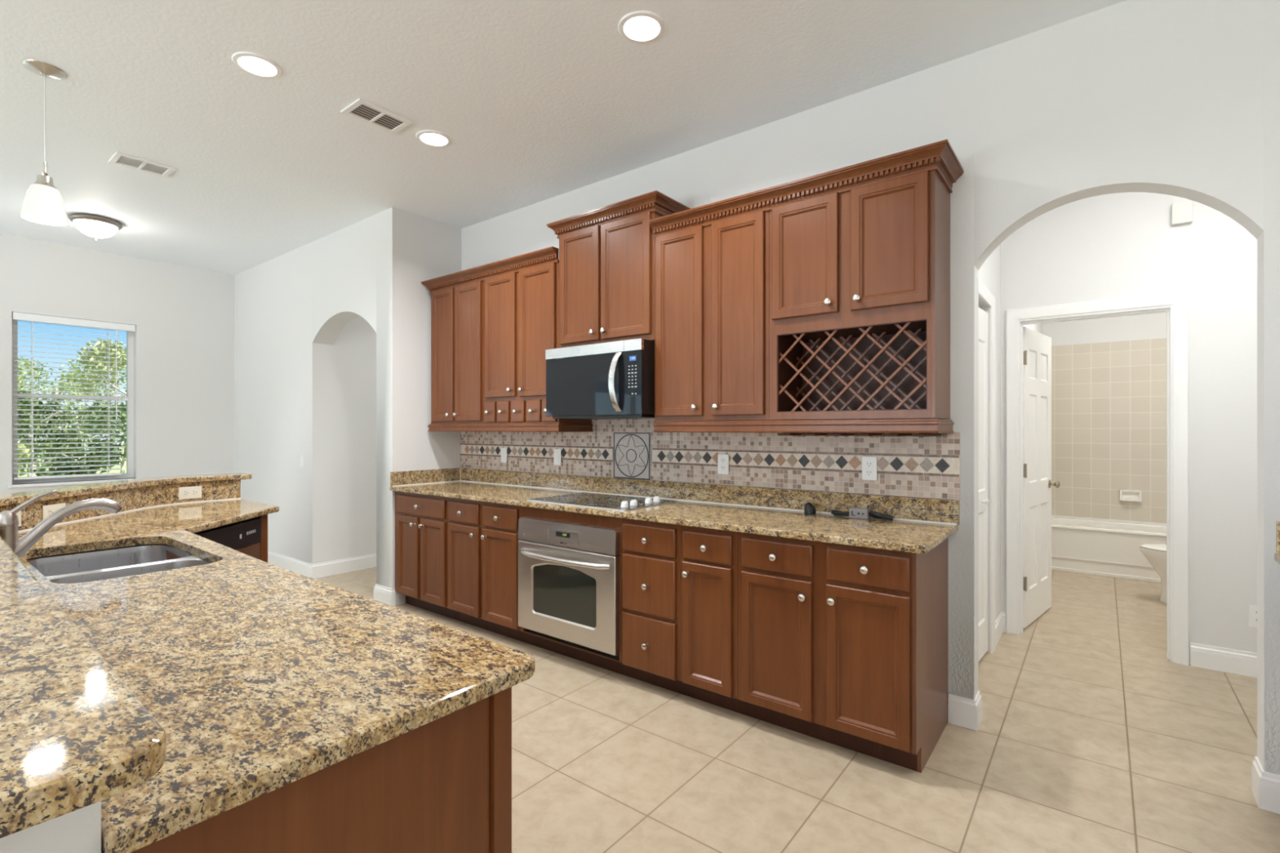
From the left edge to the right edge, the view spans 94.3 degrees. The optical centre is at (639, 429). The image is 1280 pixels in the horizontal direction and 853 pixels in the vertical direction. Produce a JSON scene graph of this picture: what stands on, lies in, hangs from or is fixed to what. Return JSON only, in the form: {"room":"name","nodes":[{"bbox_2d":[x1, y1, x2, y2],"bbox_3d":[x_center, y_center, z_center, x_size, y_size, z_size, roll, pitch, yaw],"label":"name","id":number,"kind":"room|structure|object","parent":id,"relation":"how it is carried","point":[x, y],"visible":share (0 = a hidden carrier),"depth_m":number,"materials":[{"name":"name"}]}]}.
{"room":"kitchen","nodes":[
{"label":"kitchen","id":0,"kind":"room"},
{"bbox_2d":[0,800,101,852],"bbox_3d":[-2.001,0.832,1.954,1.010,1.036,3.791,0,0,-32],"label":"wall","id":1,"kind":"structure","parent":0,"point":[77,831],"depth_m":0.62,"materials":[{"name":"white paint"}]},
{"bbox_2d":[0,472,251,838],"bbox_3d":[-1.963,0.298,1.869,1.173,0.031,4.053,0,0,-32],"label":"bar ledge","id":2,"kind":"object","parent":1,"relation":"on","point":[73,735],"visible":0.98,"depth_m":0.60,"materials":[{"name":"gold stone"}]},
{"bbox_2d":[0,233,234,494],"bbox_3d":[-7.066,-0.175,3.344,0.160,3.050,8.600,0,0,38],"label":"wall","id":3,"kind":"structure","parent":0,"point":[183,317],"depth_m":5.99,"materials":[{"name":"white paint"}]},
{"bbox_2d":[6,319,138,488],"bbox_3d":[-5.300,-0.263,5.581,0.180,1.545,0.910,0,0,38],"label":"window","id":4,"kind":"structure","parent":3,"relation":"in","point":[126,346],"depth_m":5.61,"materials":[{"name":"white paint"}]},
{"bbox_2d":[12,311,135,479],"bbox_3d":[-5.284,-0.293,5.569,0.089,1.477,0.838,0,0,38],"label":"window blind","id":5,"kind":"object","parent":4,"relation":"attached to","point":[15,316],"visible":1,"depth_m":5.52,"materials":[{"name":"white"}]},
{"bbox_2d":[234,207,413,588],"bbox_3d":[-3.128,-0.175,5.615,3.265,3.050,0.180,0,0,38],"label":"wall","id":6,"kind":"structure","parent":0,"point":[291,308],"depth_m":5.43,"materials":[{"name":"white paint"}]},
{"bbox_2d":[299,454,303,467],"bbox_3d":[-3.135,0.295,5.500,0.072,0.117,0.008,0,0,38],"label":"light switch","id":7,"kind":"object","parent":6,"relation":"attached to","point":[301,456],"visible":1,"depth_m":5.50,"materials":[{"name":"white plastic"}]},
{"bbox_2d":[267,550,376,578],"bbox_3d":[-2.994,1.285,6.881,1.923,0.130,2.376,0,0,38],"label":"baseboard","id":8,"kind":"structure","parent":6,"relation":"attached to","point":[369,561],"depth_m":5.60,"materials":[{"name":"white paint"}]},
{"bbox_2d":[373,583,405,606],"bbox_3d":[-1.938,1.285,4.679,0.268,0.130,0.196,0,0,38],"label":"baseboard","id":9,"kind":"object","parent":6,"relation":"attached to","point":[386,595],"visible":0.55,"depth_m":4.58,"materials":[{"name":"white paint"}]},
{"bbox_2d":[333,315,376,560],"bbox_3d":[-2.198,-0.175,6.462,0.120,3.050,2.300,0,0,38],"label":"wall","id":10,"kind":"structure","parent":0,"point":[354,348],"depth_m":5.68,"materials":[{"name":"white paint"}]},
{"bbox_2d":[413,213,461,470],"bbox_3d":[-1.697,-0.175,4.894,0.120,3.050,0.440,0,0,38],"label":"wall","id":11,"kind":"structure","parent":0,"point":[437,245],"depth_m":4.78,"materials":[{"name":"white paint"}]},
{"bbox_2d":[0,0,1126,275],"bbox_3d":[-1.210,-1.760,2.272,10.800,0.120,14.300,0,0,38],"label":"ceiling","id":12,"kind":"structure","parent":0,"point":[536,101],"depth_m":2.96,"materials":[{"name":"white paint"}]},
{"bbox_2d":[19,59,68,226],"bbox_3d":[-2.811,-1.344,2.803,0.164,0.712,0.164,0,0,38],"label":"pendant light","id":13,"kind":"object","parent":12,"relation":"hanging from","point":[43,203],"visible":1,"depth_m":2.78,"materials":[{"name":"white glass"}]},
{"bbox_2d":[31,161,57,189],"bbox_3d":[-2.811,-1.200,2.803,0.092,0.124,0.092,0,0,38],"label":"socket","id":14,"kind":"object","parent":13,"relation":"attached to","point":[43,181],"depth_m":2.78,"materials":[{"name":"metal"}]},
{"bbox_2d":[68,213,122,239],"bbox_3d":[-4.413,-1.618,4.815,0.326,0.164,0.326,0,0,38],"label":"flush ceiling light","id":15,"kind":"object","parent":12,"relation":"attached to","point":[95,226],"visible":1,"depth_m":4.74,"materials":[{"name":"white metal"}]},
{"bbox_2d":[108,151,176,177],"bbox_3d":[-3.193,-1.695,3.810,0.216,0.010,0.296,0,0,38],"label":"ceiling vent","id":16,"kind":"object","parent":12,"relation":"in","point":[122,159],"visible":1,"depth_m":3.80,"materials":[{"name":"white paint"}]},
{"bbox_2d":[231,51,282,78],"bbox_3d":[-1.785,-1.696,2.770,0.200,0.008,0.200,0,0,38],"label":"recessed light","id":17,"kind":"object","parent":12,"relation":"in","point":[253,64],"visible":1,"depth_m":2.76,"materials":[{"name":"white paint"}]},
{"bbox_2d":[340,97,413,134],"bbox_3d":[-1.426,-1.695,3.223,0.205,0.010,0.300,0,0,38],"label":"ceiling vent","id":18,"kind":"object","parent":12,"relation":"in","point":[364,111],"visible":1,"depth_m":3.21,"materials":[{"name":"white paint"}]},
{"bbox_2d":[415,129,452,147],"bbox_3d":[-1.204,-1.696,3.468,0.200,0.008,0.200,0,0,38],"label":"recessed light","id":19,"kind":"object","parent":12,"relation":"in","point":[428,137],"visible":1,"depth_m":3.46,"materials":[{"name":"white paint"}]},
{"bbox_2d":[617,10,665,43],"bbox_3d":[0.008,-1.696,2.509,0.200,0.008,0.200,0,0,38],"label":"recessed light","id":20,"kind":"object","parent":12,"relation":"in","point":[640,26],"visible":1,"depth_m":2.50,"materials":[{"name":"white paint"}]},
{"bbox_2d":[315,566,1279,852],"bbox_3d":[-1.210,1.410,2.272,10.800,0.120,14.300,0,0,38],"label":"floor","id":21,"kind":"structure","parent":0,"point":[1088,739],"depth_m":2.40,"materials":[{"name":"beige tile"}]},
{"bbox_2d":[193,517,261,559],"bbox_3d":[-2.290,0.904,2.926,0.499,0.852,0.590,0,0,-4],"label":"dishwasher","id":22,"kind":"object","parent":21,"relation":"on","point":[244,536],"visible":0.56,"depth_m":3.05,"materials":[{"name":"black plastic"}]},
{"bbox_2d":[253,514,267,562],"bbox_3d":[-2.397,0.909,3.340,0.638,0.882,0.382,0,0,38],"label":"base cabinet","id":23,"kind":"object","parent":21,"relation":"on","point":[264,544],"visible":0.02,"depth_m":3.27,"materials":[{"name":"brown wood"}]},
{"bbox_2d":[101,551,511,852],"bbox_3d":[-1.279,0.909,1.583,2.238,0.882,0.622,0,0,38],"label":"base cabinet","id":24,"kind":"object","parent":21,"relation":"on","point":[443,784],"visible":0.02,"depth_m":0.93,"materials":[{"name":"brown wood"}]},
{"bbox_2d":[0,480,534,852],"bbox_3d":[-1.548,0.391,2.191,3.454,0.152,1.254,0,0,38],"label":"countertop","id":25,"kind":"structure","parent":24,"relation":"on","point":[260,677],"depth_m":1.14,"materials":[{"name":"gold stone"}]},
{"bbox_2d":[0,510,21,526],"bbox_3d":[-2.624,0.375,2.464,0.008,0.072,0.117,0,0,-7],"label":"wall outlet","id":26,"kind":"object","parent":25,"relation":"attached to","point":[19,513],"visible":0.06,"depth_m":2.52,"materials":[{"name":"beige plastic"}]},
{"bbox_2d":[42,502,65,519],"bbox_3d":[-2.649,0.375,2.685,0.008,0.072,0.117,0,0,-6],"label":"wall outlet","id":27,"kind":"object","parent":25,"relation":"attached to","point":[47,510],"visible":0.57,"depth_m":2.66,"materials":[{"name":"beige plastic"}]},
{"bbox_2d":[48,507,61,515],"bbox_3d":[-2.646,0.375,2.686,0.002,0.033,0.071,0,0,-6],"label":"receptacle","id":28,"kind":"object","parent":27,"relation":"attached to","point":[51,510],"depth_m":2.67,"materials":[{"name":"beige plastic"}]},
{"bbox_2d":[0,490,122,558],"bbox_3d":[-1.882,0.316,1.929,0.062,0.240,0.305,0,0,38],"label":"kitchen faucet","id":29,"kind":"object","parent":25,"relation":"on","point":[9,520],"visible":0.77,"depth_m":1.87,"materials":[{"name":"silver metal"}]},
{"bbox_2d":[26,543,213,583],"bbox_3d":[-1.798,0.570,2.050,0.847,0.204,0.467,0,0,38],"label":"sink","id":30,"kind":"object","parent":25,"relation":"in","point":[121,562],"visible":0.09,"depth_m":2.22,"materials":[{"name":"silver metal"}]},
{"bbox_2d":[178,485,201,499],"bbox_3d":[-2.665,0.375,3.516,0.008,0.072,0.117,0,0,33],"label":"wall outlet","id":31,"kind":"object","parent":25,"relation":"attached to","point":[188,492],"visible":1,"depth_m":3.51,"materials":[{"name":"beige plastic"}]},
{"bbox_2d":[182,489,197,496],"bbox_3d":[-2.662,0.375,3.514,0.002,0.033,0.071,0,0,33],"label":"receptacle","id":32,"kind":"object","parent":31,"relation":"attached to","point":[185,492],"depth_m":3.51,"materials":[{"name":"beige plastic"}]},
{"bbox_2d":[395,491,457,620],"bbox_3d":[-1.441,0.909,4.558,0.689,0.882,0.650,0,0,38],"label":"base cabinet","id":33,"kind":"object","parent":21,"relation":"on","point":[421,521],"visible":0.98,"depth_m":4.30,"materials":[{"name":"brown wood"}]},
{"bbox_2d":[448,497,530,644],"bbox_3d":[-0.869,0.909,4.113,0.756,0.882,0.650,0,0,38],"label":"base cabinet","id":34,"kind":"object","parent":21,"relation":"on","point":[483,541],"visible":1,"depth_m":3.86,"materials":[{"name":"brown wood"}]},
{"bbox_2d":[520,506,631,677],"bbox_3d":[-0.233,0.909,3.651,0.811,0.882,0.597,0,0,38],"label":"base cabinet","id":35,"kind":"object","parent":21,"relation":"on","point":[585,655],"visible":0.19,"depth_m":3.40,"materials":[{"name":"brown wood"}]},
{"bbox_2d":[517,516,619,659],"bbox_3d":[-0.283,0.889,3.582,0.778,0.702,0.668,0,0,38],"label":"wall oven","id":36,"kind":"object","parent":35,"relation":"in","point":[569,573],"visible":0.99,"depth_m":3.35,"materials":[{"name":"silver metal"}]},
{"bbox_2d":[622,518,689,696],"bbox_3d":[0.220,0.909,3.266,0.374,0.882,0.650,0,0,38],"label":"base cabinet","id":37,"kind":"object","parent":21,"relation":"on","point":[651,550],"visible":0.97,"depth_m":3.03,"materials":[{"name":"brown wood"}]},
{"bbox_2d":[680,524,746,715],"bbox_3d":[0.494,0.909,3.053,0.316,0.882,0.650,0,0,38],"label":"base cabinet","id":38,"kind":"object","parent":21,"relation":"on","point":[708,557],"visible":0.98,"depth_m":2.83,"materials":[{"name":"brown wood"}]},
{"bbox_2d":[737,532,948,773],"bbox_3d":[0.922,0.909,2.719,0.765,0.882,0.650,0,0,38],"label":"base cabinet","id":39,"kind":"object","parent":21,"relation":"on","point":[844,646],"visible":1,"depth_m":2.46,"materials":[{"name":"brown wood"}]},
{"bbox_2d":[389,467,959,554],"bbox_3d":[-0.223,0.396,3.618,3.770,0.143,0.640,0,0,38],"label":"countertop","id":40,"kind":"structure","parent":39,"relation":"on","point":[918,525],"depth_m":3.15,"materials":[{"name":"gold stone"}]},
{"bbox_2d":[526,492,677,511],"bbox_3d":[-0.237,0.416,3.612,0.788,0.039,0.514,0,0,38],"label":"cooktop","id":41,"kind":"object","parent":40,"relation":"in","point":[620,503],"visible":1,"depth_m":3.53,"materials":[{"name":"black glass"}]},
{"bbox_2d":[804,502,816,514],"bbox_3d":[0.877,0.406,3.062,0.060,0.060,0.052,0,0,38],"label":"plug adapter","id":42,"kind":"object","parent":40,"relation":"on","point":[809,508],"visible":1,"depth_m":3.04,"materials":[{"name":"black plastic"}]},
{"bbox_2d":[831,506,893,520],"bbox_3d":[1.088,0.412,2.915,0.296,0.048,0.052,0,0,38],"label":"power adapter","id":43,"kind":"object","parent":40,"relation":"on","point":[855,513],"visible":1,"depth_m":2.90,"materials":[{"name":"grey plastic"}]},
{"bbox_2d":[1051,515,1166,582],"bbox_3d":[4.732,1.122,5.470,1.714,0.456,0.611,0,0,38],"label":"bathtub","id":44,"kind":"object","parent":21,"relation":"on","point":[1110,548],"visible":0.32,"depth_m":5.51,"materials":[{"name":"white ceramic"}]},
{"bbox_2d":[1139,543,1166,603],"bbox_3d":[4.325,0.963,4.516,0.800,0.775,0.460,0,0,38],"label":"toilet","id":45,"kind":"object","parent":21,"relation":"on","point":[1155,553],"visible":0.2,"depth_m":4.64,"materials":[{"name":"white ceramic"}]},
{"bbox_3d":[2.504,0.909,1.488,1.075,0.882,0.649,0,0,38],"label":"base cabinet","id":46,"kind":"object","parent":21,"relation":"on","visible":0},
{"bbox_2d":[1274,520,1279,564],"bbox_3d":[2.499,0.396,1.500,1.138,0.143,0.640,0,0,38],"label":"countertop","id":47,"kind":"structure","parent":46,"relation":"on","point":[1277,556],"depth_m":2.08,"materials":[{"name":"gold stone"}]},
{"bbox_2d":[461,0,1279,774],"bbox_3d":[1.349,-0.175,2.878,7.405,3.050,0.120,0,0,38],"label":"wall","id":48,"kind":"structure","parent":0,"point":[1177,98],"depth_m":2.49,"materials":[{"name":"white paint"}]},
{"bbox_2d":[431,280,484,423],"bbox_3d":[-1.321,-0.573,4.643,0.676,1.059,0.370,0,0,38],"label":"upper cabinet","id":49,"kind":"object","parent":48,"relation":"attached to","point":[458,313],"visible":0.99,"depth_m":4.50,"materials":[{"name":"brown wood"}]},
{"bbox_2d":[421,246,558,293],"bbox_3d":[-1.042,-1.131,4.417,1.498,0.090,0.366,0,0,38],"label":"crown molding","id":50,"kind":"structure","parent":49,"relation":"attached to","point":[548,255],"depth_m":4.20,"materials":[{"name":"brown wood"}]},
{"bbox_2d":[484,259,591,423],"bbox_3d":[-0.749,-0.573,4.197,0.770,1.059,0.370,0,0,38],"label":"upper cabinet","id":51,"kind":"object","parent":48,"relation":"attached to","point":[522,308],"visible":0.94,"depth_m":4.06,"materials":[{"name":"brown wood"}]},
{"bbox_2d":[427,422,593,431],"bbox_3d":[-1.010,-0.014,4.416,1.484,0.060,0.328,0,0,38],"label":"rail","id":52,"kind":"object","parent":51,"relation":"attached to","point":[499,427],"visible":1,"depth_m":4.11,"materials":[{"name":"brown wood"}]},
{"bbox_2d":[559,210,662,347],"bbox_3d":[-0.140,-0.889,3.723,0.770,0.755,0.370,0,0,38],"label":"upper cabinet","id":53,"kind":"object","parent":48,"relation":"attached to","point":[606,272],"visible":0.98,"depth_m":3.58,"materials":[{"name":"brown wood"}]},
{"bbox_2d":[545,338,654,419],"bbox_3d":[-0.180,-0.286,3.672,0.768,0.437,0.483,0,0,38],"label":"microwave","id":54,"kind":"object","parent":53,"relation":"attached to","point":[615,380],"visible":0.93,"depth_m":3.47,"materials":[{"name":"black glass"}]},
{"bbox_2d":[627,364,636,387],"bbox_3d":[-0.042,-0.297,3.329,0.062,0.123,0.001,0,0,38],"label":"keypad","id":55,"kind":"object","parent":54,"relation":"attached to","point":[632,369],"depth_m":3.33,"materials":[{"name":"grey"}]},
{"bbox_2d":[546,190,690,239],"bbox_3d":[-0.144,-1.285,3.718,0.884,0.090,0.366,0,0,38],"label":"crown molding","id":56,"kind":"structure","parent":53,"relation":"attached to","point":[656,202],"depth_m":3.51,"materials":[{"name":"brown wood"}]},
{"bbox_2d":[460,467,959,524],"bbox_3d":[-0.025,0.380,3.855,3.748,0.112,0.022,0,0,38],"label":"backsplash","id":57,"kind":"structure","parent":48,"relation":"attached to","point":[940,510],"depth_m":3.39,"materials":[{"name":"stone"}]},
{"bbox_2d":[460,418,959,500],"bbox_3d":[-0.030,0.101,3.865,3.772,0.442,0.015,0,0,38],"label":"tile backsplash","id":58,"kind":"structure","parent":48,"relation":"attached to","point":[922,467],"depth_m":3.43,"materials":[{"name":"stone"}]},
{"bbox_2d":[500,447,506,462],"bbox_3d":[-1.070,0.202,4.663,0.072,0.117,0.008,0,0,38],"label":"light switch","id":59,"kind":"object","parent":58,"relation":"attached to","point":[503,450],"visible":1,"depth_m":4.66,"materials":[{"name":"white plastic"}]},
{"bbox_2d":[553,448,560,465],"bbox_3d":[-0.598,0.200,4.295,0.072,0.117,0.008,0,0,38],"label":"light switch","id":60,"kind":"object","parent":58,"relation":"attached to","point":[557,452],"visible":1,"depth_m":4.29,"materials":[{"name":"white plastic"}]},
{"bbox_2d":[717,453,728,474],"bbox_3d":[0.484,0.203,3.454,0.072,0.117,0.008,0,0,38],"label":"wall outlet","id":61,"kind":"object","parent":58,"relation":"attached to","point":[722,460],"visible":1,"depth_m":3.45,"materials":[{"name":"white plastic"}]},
{"bbox_2d":[720,457,725,470],"bbox_3d":[0.482,0.203,3.451,0.033,0.071,0.002,0,0,38],"label":"receptacle","id":62,"kind":"object","parent":61,"relation":"attached to","point":[722,460],"depth_m":3.45,"materials":[{"name":"white plastic"}]},
{"bbox_2d":[862,456,876,480],"bbox_3d":[1.138,0.194,2.944,0.072,0.117,0.008,0,0,38],"label":"wall outlet","id":63,"kind":"object","parent":58,"relation":"attached to","point":[868,464],"visible":1,"depth_m":2.94,"materials":[{"name":"white plastic"}]},
{"bbox_2d":[866,461,872,475],"bbox_3d":[1.136,0.194,2.942,0.033,0.071,0.002,0,0,38],"label":"receptacle","id":64,"kind":"object","parent":63,"relation":"attached to","point":[868,464],"depth_m":2.94,"materials":[{"name":"white plastic"}]},
{"bbox_2d":[654,210,777,421],"bbox_3d":[0.443,-0.575,3.269,0.704,1.054,0.370,0,0,38],"label":"upper cabinet","id":65,"kind":"object","parent":48,"relation":"attached to","point":[712,282],"visible":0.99,"depth_m":3.12,"materials":[{"name":"brown wood"}]},
{"bbox_2d":[768,169,950,436],"bbox_3d":[1.020,-0.535,2.821,0.753,1.133,0.370,0,0,38],"label":"wine rack cabinet","id":66,"kind":"object","parent":48,"relation":"attached to","point":[860,277],"visible":0.97,"depth_m":2.73,"materials":[{"name":"brown wood"}]},
{"bbox_2d":[653,418,954,433],"bbox_3d":[0.757,-0.014,3.041,1.472,0.060,0.328,0,0,38],"label":"rail","id":67,"kind":"object","parent":66,"relation":"attached to","point":[908,425],"visible":1,"depth_m":2.80,"materials":[{"name":"brown wood"}]},
{"bbox_2d":[648,139,964,238],"bbox_3d":[0.761,-1.131,3.014,1.514,0.090,0.366,0,0,38],"label":"crown molding","id":68,"kind":"structure","parent":66,"relation":"attached to","point":[940,156],"depth_m":2.74,"materials":[{"name":"brown wood"}]},
{"bbox_2d":[947,690,982,731],"bbox_3d":[1.506,1.285,2.746,0.119,0.130,0.136,0,0,38],"label":"baseboard","id":69,"kind":"structure","parent":48,"relation":"attached to","point":[963,712],"depth_m":2.70,"materials":[{"name":"white paint"}]},
{"bbox_2d":[1251,755,1279,813],"bbox_3d":[2.278,1.285,2.145,0.079,0.130,0.136,0,0,38],"label":"baseboard","id":70,"kind":"structure","parent":48,"relation":"attached to","point":[1265,786],"depth_m":2.11,"materials":[{"name":"white paint"}]},
{"bbox_2d":[1275,520,1279,553],"bbox_3d":[2.690,0.380,1.742,1.134,0.112,0.022,0,0,38],"label":"backsplash","id":71,"kind":"structure","parent":48,"relation":"attached to","point":[1277,523],"depth_m":2.08,"materials":[{"name":"stone"}]},
{"bbox_2d":[978,244,1041,652],"bbox_3d":[2.879,-0.175,4.640,0.155,3.050,4.540,0,0,38],"label":"wall","id":72,"kind":"structure","parent":0,"point":[989,273],"depth_m":3.84,"materials":[{"name":"white paint"}]},
{"bbox_2d":[978,307,989,661],"bbox_3d":[1.847,0.315,3.286,0.072,2.030,0.783,0,0,40],"label":"door","id":73,"kind":"structure","parent":72,"relation":"in","point":[984,501],"depth_m":3.48,"materials":[{"name":"white paint"}]},
{"bbox_2d":[978,278,995,653],"bbox_3d":[1.877,0.271,3.265,0.022,2.158,0.936,0,0,38],"label":"trim","id":74,"kind":"structure","parent":72,"relation":"attached to","point":[984,293],"depth_m":3.59,"materials":[{"name":"white paint"}]},
{"bbox_2d":[995,611,1005,647],"bbox_3d":[2.298,1.285,3.800,0.030,0.130,0.420,0,0,38],"label":"baseboard","id":75,"kind":"structure","parent":72,"relation":"attached to","point":[1000,623],"depth_m":3.85,"materials":[{"name":"white paint"}]},
{"bbox_2d":[1041,311,1166,346],"bbox_3d":[4.979,-0.175,5.787,1.750,3.050,0.150,0,0,38],"label":"wall","id":76,"kind":"structure","parent":0,"point":[1148,326],"depth_m":5.93,"materials":[{"name":"white paint"}]},
{"bbox_2d":[1051,337,1166,523],"bbox_3d":[4.927,0.020,5.720,1.750,1.780,0.020,0,0,38],"label":"tile","id":77,"kind":"structure","parent":76,"relation":"attached to","point":[1108,399],"depth_m":5.91,"materials":[{"name":"beige tile"}]},
{"bbox_2d":[1119,489,1142,502],"bbox_3d":[4.782,0.645,5.785,0.166,0.106,0.054,0,0,38],"label":"soap dish","id":78,"kind":"object","parent":77,"relation":"attached to","point":[1124,495],"visible":1,"depth_m":5.79,"materials":[{"name":"white ceramic"}]},
{"bbox_2d":[1000,192,1257,665],"bbox_3d":[3.255,-0.175,3.397,2.275,3.050,0.120,0,0,38],"label":"wall","id":79,"kind":"structure","parent":0,"point":[1120,245],"depth_m":3.38,"materials":[{"name":"white paint"}]},
{"bbox_2d":[1023,326,1060,628],"bbox_3d":[2.858,0.323,4.226,0.724,2.030,0.100,0,0,-43],"label":"door","id":80,"kind":"structure","parent":79,"relation":"in","point":[1037,483],"depth_m":4.21,"materials":[{"name":"white paint"}]},
{"bbox_2d":[1005,290,1188,665],"bbox_3d":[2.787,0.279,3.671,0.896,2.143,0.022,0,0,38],"label":"trim","id":81,"kind":"structure","parent":79,"relation":"attached to","point":[1180,300],"depth_m":3.46,"materials":[{"name":"white paint"}]},
{"bbox_2d":[1171,200,1192,225],"bbox_3d":[3.115,-1.244,3.411,0.090,0.123,0.030,0,0,38],"label":"door chime","id":82,"kind":"object","parent":79,"relation":"attached to","point":[1181,212],"visible":0.96,"depth_m":3.40,"materials":[{"name":"white plastic"}]},
{"bbox_2d":[1190,642,1257,677],"bbox_3d":[3.582,1.285,3.056,1.100,0.130,0.016,0,0,38],"label":"baseboard","id":83,"kind":"structure","parent":79,"relation":"attached to","point":[1205,656],"depth_m":3.31,"materials":[{"name":"white paint"}]},
{"bbox_2d":[1248,604,1257,627],"bbox_3d":[3.365,1.020,3.230,0.072,0.117,0.008,0,0,38],"label":"wall outlet","id":84,"kind":"object","parent":79,"relation":"attached to","point":[1252,609],"visible":0.35,"depth_m":3.24,"materials":[{"name":"white plastic"}]},
{"bbox_2d":[1253,609,1257,623],"bbox_3d":[3.363,1.020,3.227,0.033,0.071,0.002,0,0,38],"label":"receptacle","id":85,"kind":"object","parent":84,"relation":"attached to","point":[1255,611],"depth_m":3.23,"materials":[{"name":"white plastic"}]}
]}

